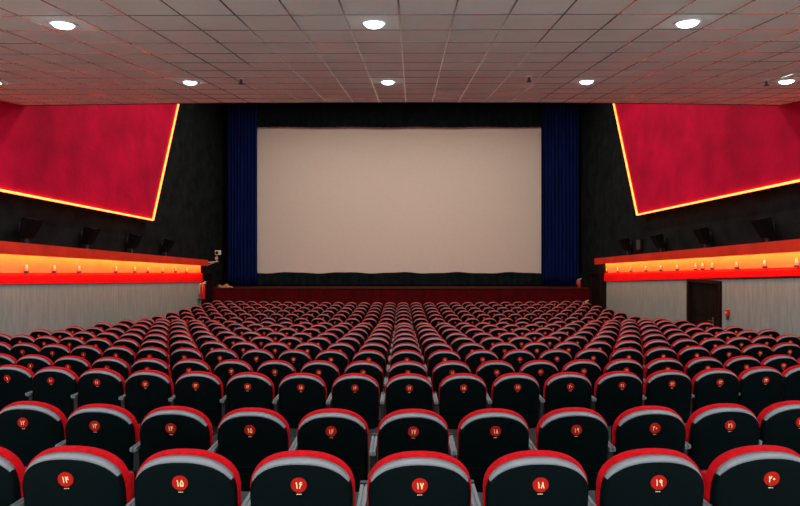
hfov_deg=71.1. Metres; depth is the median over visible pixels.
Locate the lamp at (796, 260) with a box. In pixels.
[794,258,799,266]
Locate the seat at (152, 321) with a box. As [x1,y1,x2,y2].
[139,318,154,323]
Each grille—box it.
[24,221,42,236]
[86,230,100,242]
[131,236,142,247]
[166,241,174,250]
[619,240,626,249]
[650,236,660,246]
[692,230,705,242]
[751,221,768,236]
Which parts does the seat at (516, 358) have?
backrest, edge trim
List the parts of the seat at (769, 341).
backrest, edge trim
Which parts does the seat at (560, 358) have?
backrest, edge trim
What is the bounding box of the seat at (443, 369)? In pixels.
[427,360,470,406]
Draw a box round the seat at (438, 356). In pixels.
[424,350,460,382]
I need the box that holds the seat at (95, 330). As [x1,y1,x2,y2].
[85,327,104,335]
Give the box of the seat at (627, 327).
[619,325,639,332]
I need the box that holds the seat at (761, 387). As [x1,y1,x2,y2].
[738,366,784,417]
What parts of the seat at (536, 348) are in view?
backrest, edge trim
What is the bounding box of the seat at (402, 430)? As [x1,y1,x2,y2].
[369,409,448,470]
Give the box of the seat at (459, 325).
[455,322,469,329]
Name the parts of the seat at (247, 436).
armrest, edge trim, backrest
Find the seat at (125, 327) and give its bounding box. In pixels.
[112,323,130,331]
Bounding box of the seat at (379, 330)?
[371,328,391,342]
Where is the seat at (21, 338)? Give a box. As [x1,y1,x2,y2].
[9,334,34,346]
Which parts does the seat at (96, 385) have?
edge trim, backrest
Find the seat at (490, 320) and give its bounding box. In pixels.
[482,318,496,324]
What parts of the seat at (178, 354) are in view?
edge trim, backrest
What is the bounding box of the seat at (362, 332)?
[348,328,367,340]
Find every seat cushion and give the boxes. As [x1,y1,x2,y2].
[128,470,136,498]
[138,423,140,440]
[595,473,597,499]
[700,470,706,497]
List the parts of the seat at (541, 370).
backrest, edge trim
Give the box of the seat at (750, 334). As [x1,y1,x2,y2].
[736,330,758,339]
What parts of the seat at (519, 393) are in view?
armrest, backrest, edge trim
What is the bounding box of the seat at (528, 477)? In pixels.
[471,450,587,505]
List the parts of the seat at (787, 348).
backrest, edge trim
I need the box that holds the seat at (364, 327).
[352,325,370,336]
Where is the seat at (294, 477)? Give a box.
[241,450,354,505]
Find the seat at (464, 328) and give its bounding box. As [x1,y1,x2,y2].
[460,324,476,333]
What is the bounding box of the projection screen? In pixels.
[257,127,540,273]
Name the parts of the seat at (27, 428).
edge trim, backrest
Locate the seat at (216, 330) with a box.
[211,326,230,335]
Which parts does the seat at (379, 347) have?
backrest, edge trim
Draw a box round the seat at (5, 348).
[0,342,11,354]
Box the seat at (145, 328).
[130,324,149,332]
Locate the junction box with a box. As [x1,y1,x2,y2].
[636,239,642,249]
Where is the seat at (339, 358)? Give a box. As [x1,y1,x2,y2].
[315,349,348,375]
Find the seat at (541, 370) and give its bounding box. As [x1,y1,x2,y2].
[519,360,558,396]
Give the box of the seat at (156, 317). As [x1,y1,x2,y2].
[151,315,164,320]
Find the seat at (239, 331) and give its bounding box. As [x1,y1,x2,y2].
[233,327,251,335]
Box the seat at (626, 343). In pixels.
[612,340,641,352]
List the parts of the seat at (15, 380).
edge trim, backrest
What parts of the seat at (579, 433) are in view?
armrest, backrest, edge trim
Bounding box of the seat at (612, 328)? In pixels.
[599,326,618,335]
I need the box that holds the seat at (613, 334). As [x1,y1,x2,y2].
[595,330,617,342]
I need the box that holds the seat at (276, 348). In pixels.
[263,342,289,359]
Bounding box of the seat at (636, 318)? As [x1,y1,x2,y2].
[627,316,640,321]
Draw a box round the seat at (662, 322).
[656,320,672,327]
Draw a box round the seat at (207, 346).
[200,341,227,361]
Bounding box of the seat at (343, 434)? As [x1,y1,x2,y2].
[288,408,368,491]
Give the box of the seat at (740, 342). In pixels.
[725,337,751,349]
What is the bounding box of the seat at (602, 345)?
[583,341,611,362]
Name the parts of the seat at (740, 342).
backrest, edge trim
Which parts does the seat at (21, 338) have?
edge trim, backrest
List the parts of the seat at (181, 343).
edge trim, backrest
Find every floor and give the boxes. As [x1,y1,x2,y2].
[213,286,589,288]
[213,328,610,505]
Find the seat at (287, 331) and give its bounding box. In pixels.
[278,327,296,335]
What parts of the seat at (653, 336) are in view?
backrest, edge trim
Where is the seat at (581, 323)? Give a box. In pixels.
[570,320,584,327]
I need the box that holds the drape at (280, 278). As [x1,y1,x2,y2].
[257,272,542,285]
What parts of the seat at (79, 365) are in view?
edge trim, backrest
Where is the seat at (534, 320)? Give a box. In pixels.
[531,317,546,323]
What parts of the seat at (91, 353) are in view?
edge trim, backrest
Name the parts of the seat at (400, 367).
armrest, backrest, edge trim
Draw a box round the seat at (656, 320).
[653,318,666,323]
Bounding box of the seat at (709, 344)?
[699,338,725,352]
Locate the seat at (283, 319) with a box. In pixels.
[277,317,291,323]
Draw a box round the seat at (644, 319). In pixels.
[637,318,652,324]
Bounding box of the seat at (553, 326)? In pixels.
[544,323,560,331]
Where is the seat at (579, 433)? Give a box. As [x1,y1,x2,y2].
[529,407,608,490]
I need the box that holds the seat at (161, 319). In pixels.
[155,318,170,324]
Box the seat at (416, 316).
[411,314,426,324]
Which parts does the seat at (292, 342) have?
backrest, edge trim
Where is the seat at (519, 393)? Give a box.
[486,373,539,427]
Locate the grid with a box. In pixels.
[0,0,799,104]
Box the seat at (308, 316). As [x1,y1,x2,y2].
[301,314,314,322]
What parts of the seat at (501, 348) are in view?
backrest, edge trim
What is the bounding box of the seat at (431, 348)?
[422,343,452,376]
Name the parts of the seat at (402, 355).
edge trim, backrest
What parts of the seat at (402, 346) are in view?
backrest, edge trim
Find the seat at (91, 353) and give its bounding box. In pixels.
[70,345,102,366]
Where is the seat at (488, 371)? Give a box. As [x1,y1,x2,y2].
[476,360,514,397]
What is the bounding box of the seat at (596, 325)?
[583,322,600,331]
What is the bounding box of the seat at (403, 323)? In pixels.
[393,322,412,333]
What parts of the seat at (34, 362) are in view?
edge trim, backrest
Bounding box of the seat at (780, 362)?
[761,354,798,372]
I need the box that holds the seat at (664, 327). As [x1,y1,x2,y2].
[659,324,677,333]
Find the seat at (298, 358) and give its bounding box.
[278,349,310,372]
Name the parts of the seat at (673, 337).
backrest, edge trim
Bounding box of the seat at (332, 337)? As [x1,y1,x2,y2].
[317,332,338,343]
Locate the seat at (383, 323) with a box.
[376,322,392,337]
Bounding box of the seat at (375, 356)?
[352,350,385,387]
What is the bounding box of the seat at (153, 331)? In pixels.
[146,329,168,339]
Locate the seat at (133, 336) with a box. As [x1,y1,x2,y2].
[119,333,143,346]
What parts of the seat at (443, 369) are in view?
backrest, edge trim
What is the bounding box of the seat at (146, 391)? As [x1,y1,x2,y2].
[118,370,174,422]
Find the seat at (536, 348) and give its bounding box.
[522,342,548,359]
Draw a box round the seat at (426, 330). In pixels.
[416,328,437,347]
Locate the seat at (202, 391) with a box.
[168,371,222,425]
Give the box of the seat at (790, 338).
[775,334,799,346]
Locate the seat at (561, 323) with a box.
[553,321,566,326]
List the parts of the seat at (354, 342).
edge trim, backrest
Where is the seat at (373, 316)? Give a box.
[364,314,378,323]
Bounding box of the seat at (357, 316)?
[348,314,362,322]
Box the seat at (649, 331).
[641,329,662,340]
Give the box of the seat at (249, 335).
[241,331,261,341]
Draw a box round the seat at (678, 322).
[673,319,688,326]
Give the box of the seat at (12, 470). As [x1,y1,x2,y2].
[0,446,27,505]
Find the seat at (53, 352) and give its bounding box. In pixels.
[39,344,70,362]
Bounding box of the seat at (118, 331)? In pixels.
[105,327,124,337]
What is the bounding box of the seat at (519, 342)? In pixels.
[508,336,531,348]
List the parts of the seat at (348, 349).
edge trim, backrest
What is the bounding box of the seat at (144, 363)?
[125,358,171,382]
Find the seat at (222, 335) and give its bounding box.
[216,331,237,341]
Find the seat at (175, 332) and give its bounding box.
[169,330,191,339]
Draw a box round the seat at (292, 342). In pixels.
[278,336,302,348]
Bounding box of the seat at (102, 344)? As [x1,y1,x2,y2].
[85,338,111,352]
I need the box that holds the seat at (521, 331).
[512,327,530,335]
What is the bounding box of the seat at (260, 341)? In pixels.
[250,336,273,348]
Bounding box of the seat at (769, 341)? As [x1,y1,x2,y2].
[751,335,777,347]
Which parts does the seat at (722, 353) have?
backrest, edge trim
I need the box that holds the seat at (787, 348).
[771,342,799,360]
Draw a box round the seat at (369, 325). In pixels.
[357,322,372,331]
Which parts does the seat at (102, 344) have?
backrest, edge trim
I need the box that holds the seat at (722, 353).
[710,345,742,364]
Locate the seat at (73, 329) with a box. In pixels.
[65,326,84,333]
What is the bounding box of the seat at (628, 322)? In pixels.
[620,321,638,328]
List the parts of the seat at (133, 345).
edge trim, backrest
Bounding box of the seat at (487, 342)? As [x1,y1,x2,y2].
[479,337,503,349]
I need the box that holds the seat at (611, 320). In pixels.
[604,319,620,325]
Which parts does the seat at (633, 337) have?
backrest, edge trim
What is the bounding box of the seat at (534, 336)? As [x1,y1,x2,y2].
[524,332,543,341]
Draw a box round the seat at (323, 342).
[307,337,330,350]
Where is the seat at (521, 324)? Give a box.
[515,321,528,326]
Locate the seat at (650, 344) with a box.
[642,339,670,357]
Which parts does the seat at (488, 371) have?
backrest, edge trim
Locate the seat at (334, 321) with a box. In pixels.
[328,318,342,325]
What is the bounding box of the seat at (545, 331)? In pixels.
[534,327,553,335]
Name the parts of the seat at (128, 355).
edge trim, backrest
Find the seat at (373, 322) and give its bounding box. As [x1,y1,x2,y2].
[362,318,376,329]
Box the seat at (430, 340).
[419,337,446,357]
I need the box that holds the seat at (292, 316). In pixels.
[285,314,298,323]
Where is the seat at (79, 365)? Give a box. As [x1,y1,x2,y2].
[53,356,90,377]
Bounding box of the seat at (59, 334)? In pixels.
[51,330,73,339]
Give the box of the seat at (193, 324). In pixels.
[188,322,206,330]
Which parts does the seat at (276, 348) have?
edge trim, backrest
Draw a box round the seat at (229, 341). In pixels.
[222,335,246,349]
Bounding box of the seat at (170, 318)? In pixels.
[167,316,179,321]
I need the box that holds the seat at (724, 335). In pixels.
[714,331,736,341]
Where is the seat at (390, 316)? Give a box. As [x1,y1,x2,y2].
[380,314,394,330]
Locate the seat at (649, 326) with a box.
[640,324,659,334]
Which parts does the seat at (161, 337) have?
edge trim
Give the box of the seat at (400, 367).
[384,361,426,415]
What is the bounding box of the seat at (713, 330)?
[705,327,723,335]
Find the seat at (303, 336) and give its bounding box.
[292,332,311,342]
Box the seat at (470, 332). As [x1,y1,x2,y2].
[465,328,484,337]
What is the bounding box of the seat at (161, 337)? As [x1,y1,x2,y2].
[143,334,168,346]
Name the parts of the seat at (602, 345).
backrest, edge trim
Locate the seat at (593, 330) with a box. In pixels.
[578,326,597,336]
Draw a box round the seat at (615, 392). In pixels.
[591,371,642,425]
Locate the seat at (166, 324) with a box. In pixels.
[152,321,169,327]
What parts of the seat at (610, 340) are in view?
edge trim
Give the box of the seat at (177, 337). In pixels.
[169,334,193,348]
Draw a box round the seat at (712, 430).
[684,403,759,469]
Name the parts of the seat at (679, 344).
backrest, edge trim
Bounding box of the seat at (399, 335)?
[391,333,416,348]
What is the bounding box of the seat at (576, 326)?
[564,323,580,331]
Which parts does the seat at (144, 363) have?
edge trim, backrest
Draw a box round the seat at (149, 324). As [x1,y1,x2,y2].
[135,320,151,327]
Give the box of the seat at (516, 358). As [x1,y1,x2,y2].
[502,349,534,372]
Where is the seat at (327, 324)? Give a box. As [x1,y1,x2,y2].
[319,322,332,328]
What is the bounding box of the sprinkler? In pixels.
[763,79,769,85]
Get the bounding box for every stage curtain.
[227,103,256,285]
[543,103,578,285]
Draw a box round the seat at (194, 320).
[187,319,202,325]
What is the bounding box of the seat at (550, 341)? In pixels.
[536,336,560,348]
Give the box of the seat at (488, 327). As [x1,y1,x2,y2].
[481,324,498,332]
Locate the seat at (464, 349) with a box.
[457,342,484,362]
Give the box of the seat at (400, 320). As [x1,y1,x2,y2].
[394,318,410,327]
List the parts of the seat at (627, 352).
backrest, edge trim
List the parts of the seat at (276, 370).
edge trim, backrest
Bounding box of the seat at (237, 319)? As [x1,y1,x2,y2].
[229,317,242,323]
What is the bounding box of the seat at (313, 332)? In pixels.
[301,328,320,336]
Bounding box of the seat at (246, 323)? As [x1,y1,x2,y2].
[241,321,254,326]
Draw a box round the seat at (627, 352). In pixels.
[609,347,642,367]
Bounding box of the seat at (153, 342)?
[140,339,168,354]
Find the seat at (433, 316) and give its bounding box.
[429,314,442,322]
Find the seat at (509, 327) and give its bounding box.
[503,324,519,331]
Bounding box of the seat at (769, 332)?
[758,329,779,337]
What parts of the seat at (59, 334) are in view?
edge trim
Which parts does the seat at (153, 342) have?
edge trim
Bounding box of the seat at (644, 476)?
[588,448,703,505]
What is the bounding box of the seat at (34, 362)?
[16,354,53,373]
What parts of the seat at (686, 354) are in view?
backrest, edge trim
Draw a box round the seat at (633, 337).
[616,334,641,346]
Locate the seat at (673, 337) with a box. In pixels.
[666,333,690,345]
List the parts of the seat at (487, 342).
edge trim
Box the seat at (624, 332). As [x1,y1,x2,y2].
[618,330,640,338]
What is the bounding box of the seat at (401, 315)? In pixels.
[395,314,410,324]
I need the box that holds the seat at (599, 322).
[588,320,602,326]
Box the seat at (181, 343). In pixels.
[169,340,198,357]
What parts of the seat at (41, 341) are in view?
backrest, edge trim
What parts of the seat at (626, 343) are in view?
edge trim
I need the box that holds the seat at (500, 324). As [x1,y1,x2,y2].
[495,322,508,327]
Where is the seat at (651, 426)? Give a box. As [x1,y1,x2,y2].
[607,405,685,459]
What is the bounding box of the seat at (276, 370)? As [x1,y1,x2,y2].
[257,360,295,397]
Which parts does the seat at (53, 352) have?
edge trim, backrest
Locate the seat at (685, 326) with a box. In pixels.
[678,323,695,331]
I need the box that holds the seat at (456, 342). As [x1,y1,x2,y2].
[450,337,475,352]
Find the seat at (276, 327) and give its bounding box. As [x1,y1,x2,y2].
[269,324,284,331]
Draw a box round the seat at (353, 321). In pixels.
[345,318,359,326]
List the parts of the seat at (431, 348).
backrest, edge trim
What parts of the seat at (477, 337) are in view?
edge trim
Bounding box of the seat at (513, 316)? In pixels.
[508,314,521,323]
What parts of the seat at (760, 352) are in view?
backrest, edge trim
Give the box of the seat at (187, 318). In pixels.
[182,316,194,322]
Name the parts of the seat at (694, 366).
backrest, edge trim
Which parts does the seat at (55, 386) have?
armrest, edge trim, backrest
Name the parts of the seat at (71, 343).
edge trim, backrest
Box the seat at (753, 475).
[700,445,799,505]
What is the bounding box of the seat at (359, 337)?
[343,332,364,345]
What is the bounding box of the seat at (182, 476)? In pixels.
[125,448,241,505]
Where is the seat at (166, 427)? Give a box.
[130,406,212,471]
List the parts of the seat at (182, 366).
edge trim, backrest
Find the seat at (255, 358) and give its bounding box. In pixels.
[241,349,274,371]
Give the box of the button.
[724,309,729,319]
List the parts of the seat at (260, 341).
edge trim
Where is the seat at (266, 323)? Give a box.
[260,321,274,326]
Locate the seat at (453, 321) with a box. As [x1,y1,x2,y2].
[448,318,461,325]
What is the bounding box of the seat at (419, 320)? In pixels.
[412,318,427,330]
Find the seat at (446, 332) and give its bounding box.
[441,328,461,339]
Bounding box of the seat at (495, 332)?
[489,328,507,336]
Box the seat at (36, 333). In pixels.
[29,329,51,338]
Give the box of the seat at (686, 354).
[677,346,710,367]
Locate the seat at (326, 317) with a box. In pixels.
[317,314,330,321]
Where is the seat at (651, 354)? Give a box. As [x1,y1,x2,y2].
[643,347,677,369]
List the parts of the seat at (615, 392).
backrest, edge trim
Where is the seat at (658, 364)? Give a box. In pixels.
[643,358,683,383]
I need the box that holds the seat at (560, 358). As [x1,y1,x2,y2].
[538,349,571,372]
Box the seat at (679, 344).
[671,338,698,353]
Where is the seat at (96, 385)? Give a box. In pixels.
[71,368,125,410]
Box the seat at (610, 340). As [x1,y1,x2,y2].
[590,335,615,349]
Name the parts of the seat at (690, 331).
edge trim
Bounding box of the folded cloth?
[217,284,231,287]
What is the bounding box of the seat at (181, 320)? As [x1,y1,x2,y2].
[170,319,186,324]
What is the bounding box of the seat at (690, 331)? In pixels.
[684,327,704,337]
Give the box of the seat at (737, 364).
[723,356,761,377]
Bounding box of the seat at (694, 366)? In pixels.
[684,357,723,381]
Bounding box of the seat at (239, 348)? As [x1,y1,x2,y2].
[231,341,258,359]
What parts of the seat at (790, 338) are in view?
edge trim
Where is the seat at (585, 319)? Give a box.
[580,317,594,323]
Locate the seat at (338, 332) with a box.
[325,328,344,337]
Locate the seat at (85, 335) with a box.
[73,331,95,341]
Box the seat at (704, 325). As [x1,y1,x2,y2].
[696,322,714,330]
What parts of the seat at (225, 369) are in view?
edge trim, backrest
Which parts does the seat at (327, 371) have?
edge trim, backrest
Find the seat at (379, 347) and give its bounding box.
[359,343,387,375]
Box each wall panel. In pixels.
[0,101,178,220]
[613,101,799,214]
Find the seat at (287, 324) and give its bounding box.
[279,321,292,327]
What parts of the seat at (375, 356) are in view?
edge trim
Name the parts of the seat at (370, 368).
backrest, edge trim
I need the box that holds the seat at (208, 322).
[205,320,219,326]
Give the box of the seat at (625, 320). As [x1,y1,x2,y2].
[620,319,636,323]
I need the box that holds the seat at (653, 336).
[641,333,666,347]
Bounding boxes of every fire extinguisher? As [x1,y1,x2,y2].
[199,282,205,298]
[577,278,581,287]
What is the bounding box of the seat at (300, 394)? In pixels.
[272,373,326,428]
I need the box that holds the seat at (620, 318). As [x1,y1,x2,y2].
[612,316,624,322]
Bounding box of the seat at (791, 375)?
[781,365,799,400]
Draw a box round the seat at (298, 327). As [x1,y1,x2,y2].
[289,324,305,331]
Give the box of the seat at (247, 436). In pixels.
[208,407,289,491]
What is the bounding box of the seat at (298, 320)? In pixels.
[294,318,308,323]
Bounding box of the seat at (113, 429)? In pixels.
[55,404,140,469]
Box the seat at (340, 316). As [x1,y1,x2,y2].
[332,314,346,321]
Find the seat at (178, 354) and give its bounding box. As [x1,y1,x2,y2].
[169,347,203,370]
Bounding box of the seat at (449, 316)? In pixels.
[445,314,458,322]
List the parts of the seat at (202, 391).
armrest, edge trim, backrest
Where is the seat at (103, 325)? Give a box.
[94,322,111,330]
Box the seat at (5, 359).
[0,353,16,365]
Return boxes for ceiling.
[0,0,799,104]
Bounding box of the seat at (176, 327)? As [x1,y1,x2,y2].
[169,325,189,333]
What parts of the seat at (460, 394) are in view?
armrest, backrest, edge trim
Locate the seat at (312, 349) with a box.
[295,342,322,360]
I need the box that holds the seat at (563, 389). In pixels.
[535,372,591,428]
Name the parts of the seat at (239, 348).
edge trim, backrest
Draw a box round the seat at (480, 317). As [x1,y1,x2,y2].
[476,314,490,321]
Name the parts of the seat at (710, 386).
backrest, edge trim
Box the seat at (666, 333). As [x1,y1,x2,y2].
[663,328,683,338]
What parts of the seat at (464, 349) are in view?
backrest, edge trim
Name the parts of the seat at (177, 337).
edge trim, backrest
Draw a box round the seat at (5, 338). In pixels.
[0,333,11,343]
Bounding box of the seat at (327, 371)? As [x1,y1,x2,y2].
[295,360,339,436]
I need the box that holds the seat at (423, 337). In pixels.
[418,333,441,354]
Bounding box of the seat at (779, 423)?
[757,400,799,454]
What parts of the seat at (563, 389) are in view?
armrest, backrest, edge trim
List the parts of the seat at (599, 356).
backrest, edge trim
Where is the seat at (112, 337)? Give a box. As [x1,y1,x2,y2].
[96,332,118,344]
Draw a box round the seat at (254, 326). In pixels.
[248,323,263,331]
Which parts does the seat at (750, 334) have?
edge trim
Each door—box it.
[201,272,212,306]
[590,272,602,307]
[687,278,721,327]
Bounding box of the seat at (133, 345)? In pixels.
[112,339,139,354]
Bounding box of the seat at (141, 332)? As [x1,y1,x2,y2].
[125,328,146,338]
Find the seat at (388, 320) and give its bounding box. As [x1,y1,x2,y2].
[379,318,393,330]
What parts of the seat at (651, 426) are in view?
armrest, edge trim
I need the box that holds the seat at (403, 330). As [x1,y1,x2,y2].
[392,328,414,342]
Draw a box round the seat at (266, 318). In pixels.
[261,317,275,323]
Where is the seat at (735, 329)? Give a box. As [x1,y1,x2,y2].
[724,326,743,333]
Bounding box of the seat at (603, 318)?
[596,316,609,323]
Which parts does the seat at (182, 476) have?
armrest, edge trim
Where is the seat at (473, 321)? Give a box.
[465,318,478,324]
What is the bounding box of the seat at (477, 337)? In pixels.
[472,332,492,342]
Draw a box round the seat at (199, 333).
[192,330,213,342]
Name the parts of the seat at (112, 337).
edge trim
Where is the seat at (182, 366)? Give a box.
[171,359,211,384]
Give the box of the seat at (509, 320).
[499,318,513,323]
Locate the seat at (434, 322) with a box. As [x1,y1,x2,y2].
[430,318,444,327]
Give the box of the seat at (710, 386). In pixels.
[689,368,739,416]
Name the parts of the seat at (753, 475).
armrest, edge trim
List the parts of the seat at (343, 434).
armrest, edge trim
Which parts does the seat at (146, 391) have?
armrest, edge trim, backrest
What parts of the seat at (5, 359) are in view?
edge trim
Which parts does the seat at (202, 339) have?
edge trim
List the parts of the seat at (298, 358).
backrest, edge trim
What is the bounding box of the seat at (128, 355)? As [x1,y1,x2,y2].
[102,346,135,368]
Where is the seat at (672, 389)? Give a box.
[642,369,691,422]
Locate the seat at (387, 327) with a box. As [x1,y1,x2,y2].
[374,325,391,334]
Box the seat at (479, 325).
[475,322,489,328]
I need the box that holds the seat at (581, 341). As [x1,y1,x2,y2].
[564,335,588,349]
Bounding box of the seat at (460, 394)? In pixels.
[433,373,486,428]
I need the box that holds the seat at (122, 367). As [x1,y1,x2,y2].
[91,357,130,379]
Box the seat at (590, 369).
[562,359,600,395]
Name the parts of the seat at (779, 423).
backrest, edge trim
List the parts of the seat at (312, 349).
edge trim, backrest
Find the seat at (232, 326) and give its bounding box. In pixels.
[227,323,244,331]
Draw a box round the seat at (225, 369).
[213,359,252,434]
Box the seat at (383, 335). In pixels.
[368,333,390,354]
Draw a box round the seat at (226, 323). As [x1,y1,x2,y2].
[223,320,236,326]
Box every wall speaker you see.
[18,217,42,242]
[81,227,100,248]
[126,233,142,252]
[161,239,174,255]
[619,238,631,254]
[650,234,665,251]
[692,227,711,247]
[751,217,775,241]
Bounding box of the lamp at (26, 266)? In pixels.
[24,264,28,272]
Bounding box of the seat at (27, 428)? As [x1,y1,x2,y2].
[0,401,66,465]
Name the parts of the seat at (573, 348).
backrest, edge trim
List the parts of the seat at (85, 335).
edge trim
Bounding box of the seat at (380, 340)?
[364,337,388,357]
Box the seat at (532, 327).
[524,324,539,331]
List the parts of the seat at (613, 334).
edge trim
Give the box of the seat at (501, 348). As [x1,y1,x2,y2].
[490,342,516,360]
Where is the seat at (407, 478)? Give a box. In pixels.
[357,451,471,505]
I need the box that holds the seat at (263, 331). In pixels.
[255,327,274,335]
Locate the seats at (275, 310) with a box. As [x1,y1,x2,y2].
[166,300,626,324]
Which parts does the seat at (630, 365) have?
backrest, edge trim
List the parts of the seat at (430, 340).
edge trim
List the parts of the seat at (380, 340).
edge trim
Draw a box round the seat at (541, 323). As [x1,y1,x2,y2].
[534,321,547,326]
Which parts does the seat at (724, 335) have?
edge trim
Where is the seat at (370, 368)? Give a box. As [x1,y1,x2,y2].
[344,360,382,405]
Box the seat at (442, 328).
[438,325,455,335]
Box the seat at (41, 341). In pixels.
[33,336,59,348]
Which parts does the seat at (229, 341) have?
edge trim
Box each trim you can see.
[0,254,200,272]
[0,273,202,283]
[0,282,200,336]
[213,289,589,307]
[604,267,799,280]
[606,252,799,272]
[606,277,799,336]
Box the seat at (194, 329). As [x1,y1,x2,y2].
[190,326,209,335]
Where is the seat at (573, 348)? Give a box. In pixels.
[553,341,580,360]
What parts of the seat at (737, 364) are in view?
backrest, edge trim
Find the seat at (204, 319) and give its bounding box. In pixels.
[197,316,210,323]
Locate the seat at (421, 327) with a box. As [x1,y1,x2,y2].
[415,325,434,339]
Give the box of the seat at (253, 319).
[245,317,259,323]
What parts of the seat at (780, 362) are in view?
backrest, edge trim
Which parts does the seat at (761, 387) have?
backrest, edge trim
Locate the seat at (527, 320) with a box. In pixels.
[515,317,529,323]
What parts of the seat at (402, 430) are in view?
armrest, backrest, edge trim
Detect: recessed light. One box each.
[47,19,77,29]
[181,80,198,84]
[361,19,386,28]
[379,80,395,84]
[578,79,595,84]
[673,18,702,27]
[776,79,796,83]
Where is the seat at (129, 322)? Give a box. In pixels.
[119,320,134,326]
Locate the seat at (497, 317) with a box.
[492,314,505,322]
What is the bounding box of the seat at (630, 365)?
[603,359,642,383]
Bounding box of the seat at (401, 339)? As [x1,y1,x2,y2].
[390,337,417,354]
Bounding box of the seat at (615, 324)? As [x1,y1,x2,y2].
[601,322,619,329]
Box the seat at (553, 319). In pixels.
[548,317,562,323]
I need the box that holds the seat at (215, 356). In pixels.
[205,348,238,373]
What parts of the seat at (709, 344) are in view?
backrest, edge trim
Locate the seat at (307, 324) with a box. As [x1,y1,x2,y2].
[299,322,312,327]
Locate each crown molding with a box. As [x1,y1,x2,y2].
[0,241,207,265]
[594,239,799,263]
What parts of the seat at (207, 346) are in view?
edge trim, backrest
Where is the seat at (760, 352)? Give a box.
[741,344,772,362]
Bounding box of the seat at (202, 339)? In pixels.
[195,335,219,350]
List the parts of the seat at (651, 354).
edge trim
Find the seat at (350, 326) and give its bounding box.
[337,322,352,329]
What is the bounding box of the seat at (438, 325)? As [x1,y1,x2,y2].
[435,322,450,331]
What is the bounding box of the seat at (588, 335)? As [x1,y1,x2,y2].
[572,331,593,341]
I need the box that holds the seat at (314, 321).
[311,318,325,324]
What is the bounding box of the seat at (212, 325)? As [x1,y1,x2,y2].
[207,322,224,331]
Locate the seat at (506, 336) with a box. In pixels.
[498,332,517,341]
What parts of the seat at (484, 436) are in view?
armrest, backrest, edge trim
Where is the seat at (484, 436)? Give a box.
[449,408,528,491]
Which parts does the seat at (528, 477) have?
armrest, edge trim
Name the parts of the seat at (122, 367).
edge trim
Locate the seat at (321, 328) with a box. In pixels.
[310,324,327,332]
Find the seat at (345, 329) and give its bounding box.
[331,324,348,333]
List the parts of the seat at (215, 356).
edge trim, backrest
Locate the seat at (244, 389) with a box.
[220,372,273,419]
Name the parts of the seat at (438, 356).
backrest, edge trim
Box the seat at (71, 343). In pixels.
[59,337,85,350]
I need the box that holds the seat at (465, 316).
[461,314,474,321]
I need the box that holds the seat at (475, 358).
[465,349,497,374]
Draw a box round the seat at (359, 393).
[326,373,379,428]
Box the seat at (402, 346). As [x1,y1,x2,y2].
[388,343,420,363]
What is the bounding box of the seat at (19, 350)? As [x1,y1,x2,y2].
[9,343,40,360]
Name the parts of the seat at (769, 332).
edge trim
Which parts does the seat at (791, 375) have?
backrest, edge trim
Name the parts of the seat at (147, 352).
edge trim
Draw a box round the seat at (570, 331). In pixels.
[557,327,575,335]
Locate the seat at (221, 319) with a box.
[213,317,226,323]
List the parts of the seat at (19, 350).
edge trim, backrest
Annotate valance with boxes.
[257,103,542,126]
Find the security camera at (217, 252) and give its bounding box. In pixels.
[208,250,220,264]
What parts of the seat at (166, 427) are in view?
armrest, edge trim, backrest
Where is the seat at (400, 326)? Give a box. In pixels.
[393,325,413,337]
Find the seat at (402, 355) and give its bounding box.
[386,350,423,376]
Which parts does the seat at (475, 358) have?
backrest, edge trim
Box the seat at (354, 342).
[335,337,360,353]
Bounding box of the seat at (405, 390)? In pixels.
[380,373,432,421]
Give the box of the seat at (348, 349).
[327,342,354,363]
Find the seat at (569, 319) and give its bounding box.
[564,317,577,323]
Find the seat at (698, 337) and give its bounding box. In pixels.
[691,332,713,343]
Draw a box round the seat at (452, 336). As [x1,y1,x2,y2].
[445,332,466,344]
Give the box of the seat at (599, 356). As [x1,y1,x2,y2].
[574,348,607,374]
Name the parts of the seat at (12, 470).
edge trim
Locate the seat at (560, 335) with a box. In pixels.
[548,331,568,341]
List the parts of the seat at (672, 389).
backrest, edge trim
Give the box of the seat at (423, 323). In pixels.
[414,322,431,333]
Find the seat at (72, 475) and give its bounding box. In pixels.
[10,445,136,505]
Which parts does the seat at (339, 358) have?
edge trim, backrest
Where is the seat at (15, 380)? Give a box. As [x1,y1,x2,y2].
[0,365,34,410]
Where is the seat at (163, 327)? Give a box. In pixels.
[149,324,168,334]
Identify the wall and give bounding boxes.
[0,104,226,287]
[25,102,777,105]
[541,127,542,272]
[579,103,799,309]
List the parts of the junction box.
lid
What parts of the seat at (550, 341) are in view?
edge trim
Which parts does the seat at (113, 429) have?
armrest, edge trim, backrest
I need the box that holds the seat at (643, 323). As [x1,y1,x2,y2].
[638,321,655,329]
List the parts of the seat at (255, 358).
edge trim, backrest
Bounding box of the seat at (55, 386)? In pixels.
[25,366,78,419]
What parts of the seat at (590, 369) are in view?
backrest, edge trim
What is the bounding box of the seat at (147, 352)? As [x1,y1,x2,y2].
[131,347,169,367]
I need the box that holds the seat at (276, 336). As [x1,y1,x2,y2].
[266,332,285,341]

